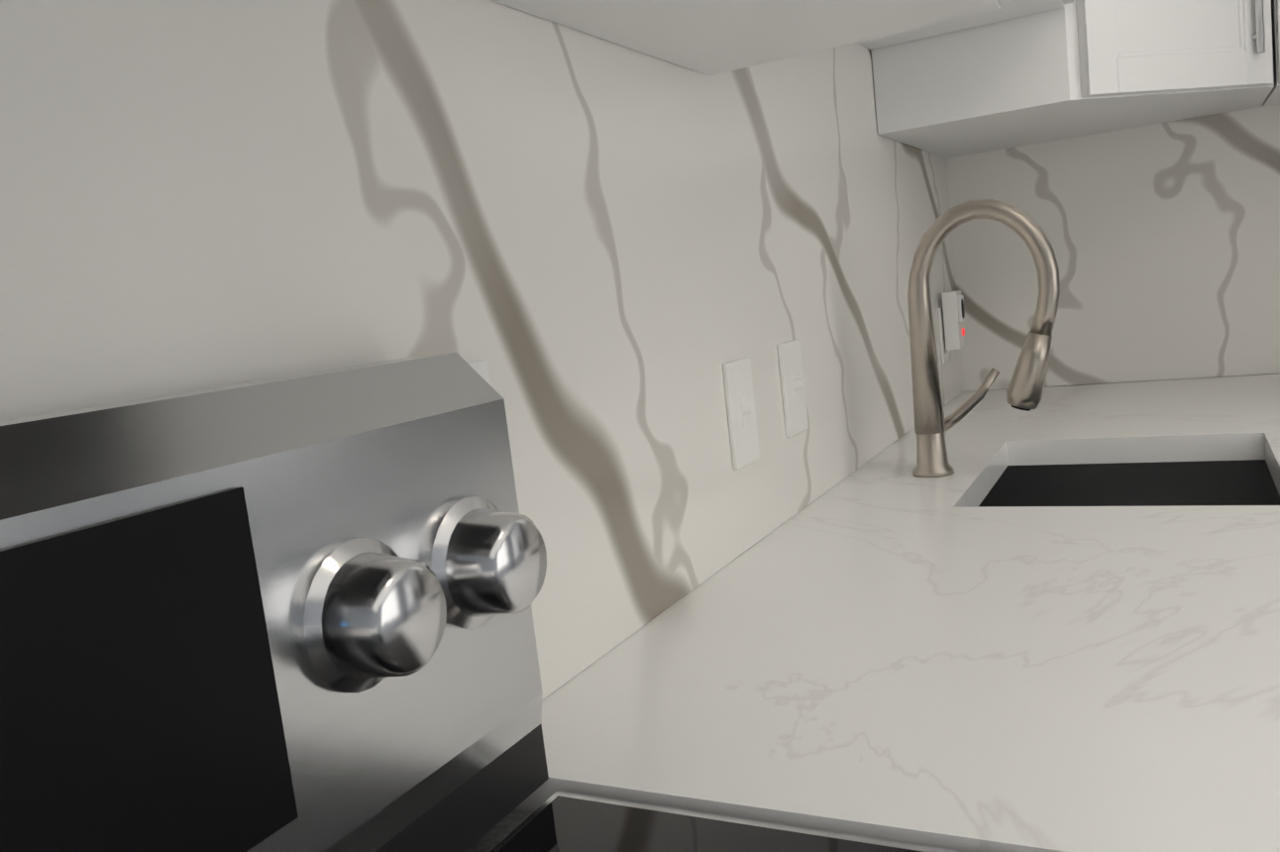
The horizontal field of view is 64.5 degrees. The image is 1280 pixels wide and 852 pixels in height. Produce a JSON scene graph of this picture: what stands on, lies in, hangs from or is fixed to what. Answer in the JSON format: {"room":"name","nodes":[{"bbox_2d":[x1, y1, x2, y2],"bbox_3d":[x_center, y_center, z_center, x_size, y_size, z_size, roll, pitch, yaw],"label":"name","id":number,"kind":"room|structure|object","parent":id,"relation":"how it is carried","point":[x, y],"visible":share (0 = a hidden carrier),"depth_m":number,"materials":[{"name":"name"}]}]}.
{"room":"kitchen","nodes":[
{"label":"kitchen","id":0,"kind":"room"},
{"bbox_2d":[972,373,1273,391],"bbox_3d":[2.149,-0.465,1.596,3.224,2.450,0.120,-3,8,28],"label":"wall","id":1,"kind":"structure","parent":0,"point":[1145,380],"depth_m":2.16,"materials":[{"name":"white stone"}]},
{"bbox_2d":[955,103,1279,391],"bbox_3d":[1.186,-0.451,2.028,1.057,0.705,0.011,-3,8,28],"label":"backsplash","id":2,"kind":"structure","parent":1,"relation":"attached to","point":[1164,238],"depth_m":2.12,"materials":[{"name":"stone"}]},
{"bbox_2d":[1263,0,1279,106],"bbox_3d":[1.298,-0.979,1.667,0.469,0.760,0.343,-3,8,28],"label":"upper cabinet","id":3,"kind":"object","parent":1,"relation":"attached to","point":[1273,97],"visible":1,"depth_m":1.71,"materials":[{"name":"white wood"}]},
{"bbox_3d":[2.562,0.660,2.396,5.900,0.060,10.550,-3,8,28],"label":"floor","id":4,"kind":"structure","parent":0,"visible":0},
{"bbox_2d":[0,352,963,851],"bbox_3d":[0.045,0.594,0.196,0.709,1.190,0.804,-3,8,28],"label":"range","id":5,"kind":"object","parent":4,"relation":"on","point":[293,612],"visible":1,"depth_m":0.46,"materials":[{"name":"silver metal"}]},
{"bbox_3d":[-0.528,0.947,-0.811,0.642,0.873,1.587,-3,8,28],"label":"base cabinet","id":6,"kind":"object","parent":4,"relation":"on","visible":0},
{"bbox_2d":[514,373,1279,851],"bbox_3d":[0.592,0.169,1.371,0.636,0.219,1.880,-3,8,28],"label":"countertop","id":7,"kind":"structure","parent":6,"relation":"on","point":[1051,623],"depth_m":0.73,"materials":[{"name":"stone"}]},
{"bbox_2d":[907,199,1060,477],"bbox_3d":[0.477,-0.124,1.411,0.210,0.374,0.104,-3,8,28],"label":"faucet","id":8,"kind":"object","parent":7,"relation":"on","point":[933,425],"visible":1,"depth_m":1.39,"materials":[{"name":"silver metal"}]},
{"bbox_3d":[-0.342,-0.033,0.451,0.120,2.450,4.550,-3,8,28],"label":"wall","id":9,"kind":"structure","parent":0,"visible":0},
{"bbox_2d":[0,0,970,700],"bbox_3d":[-0.285,-0.079,0.420,0.011,0.705,4.293,-3,8,28],"label":"backsplash","id":10,"kind":"structure","parent":9,"relation":"attached to","point":[604,260],"depth_m":0.77,"materials":[{"name":"stone"}]},
{"bbox_2d":[467,359,490,385],"bbox_3d":[-0.120,0.017,0.699,0.008,0.118,0.072,-3,8,28],"label":"electrical outlet","id":11,"kind":"object","parent":10,"relation":"attached to","point":[480,368],"depth_m":0.72,"materials":[{"name":"white plastic"}]},
{"bbox_2d":[722,356,759,470],"bbox_3d":[0.119,-0.015,1.141,0.015,0.118,0.072,-3,8,28],"label":"light switch","id":12,"kind":"object","parent":10,"relation":"attached to","point":[741,410],"visible":1,"depth_m":1.13,"materials":[{"name":"white plastic"}]},
{"bbox_2d":[777,338,808,437],"bbox_3d":[0.201,-0.049,1.295,0.015,0.118,0.072,-3,8,28],"label":"light switch","id":13,"kind":"object","parent":10,"relation":"attached to","point":[793,386],"visible":1,"depth_m":1.29,"materials":[{"name":"white plastic"}]},
{"bbox_2d":[937,307,951,364],"bbox_3d":[0.646,-0.193,2.148,0.008,0.118,0.072,-3,8,28],"label":"outlet","id":14,"kind":"object","parent":10,"relation":"attached to","point":[945,357],"visible":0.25,"depth_m":2.12,"materials":[{"name":"white plastic"}]},
{"bbox_2d":[941,290,964,349],"bbox_3d":[0.664,-0.223,2.133,0.038,0.120,0.060,-3,8,28],"label":"light","id":15,"kind":"object","parent":14,"relation":"attached to","point":[953,308],"visible":1,"depth_m":2.11,"materials":[{"name":"white plastic"}]},
{"bbox_2d":[491,0,1021,75],"bbox_3d":[0.049,-0.716,0.724,0.343,0.760,0.578,-3,8,28],"label":"upper cabinet","id":16,"kind":"object","parent":9,"relation":"attached to","point":[709,37],"visible":1,"depth_m":0.91,"materials":[{"name":"white wood"}]},
{"bbox_2d":[857,0,1076,49],"bbox_3d":[0.341,-0.891,1.285,0.343,0.620,0.717,-3,8,28],"label":"upper cabinet","id":17,"kind":"object","parent":9,"relation":"attached to","point":[1021,8],"visible":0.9,"depth_m":1.60,"materials":[{"name":"white wood"}]},
{"bbox_2d":[870,0,1274,158],"bbox_3d":[0.765,-0.935,1.811,0.599,0.760,0.596,-3,8,28],"label":"upper cabinet","id":18,"kind":"object","parent":9,"relation":"attached to","point":[1080,68],"visible":1,"depth_m":1.65,"materials":[{"name":"white wood"}]}
]}

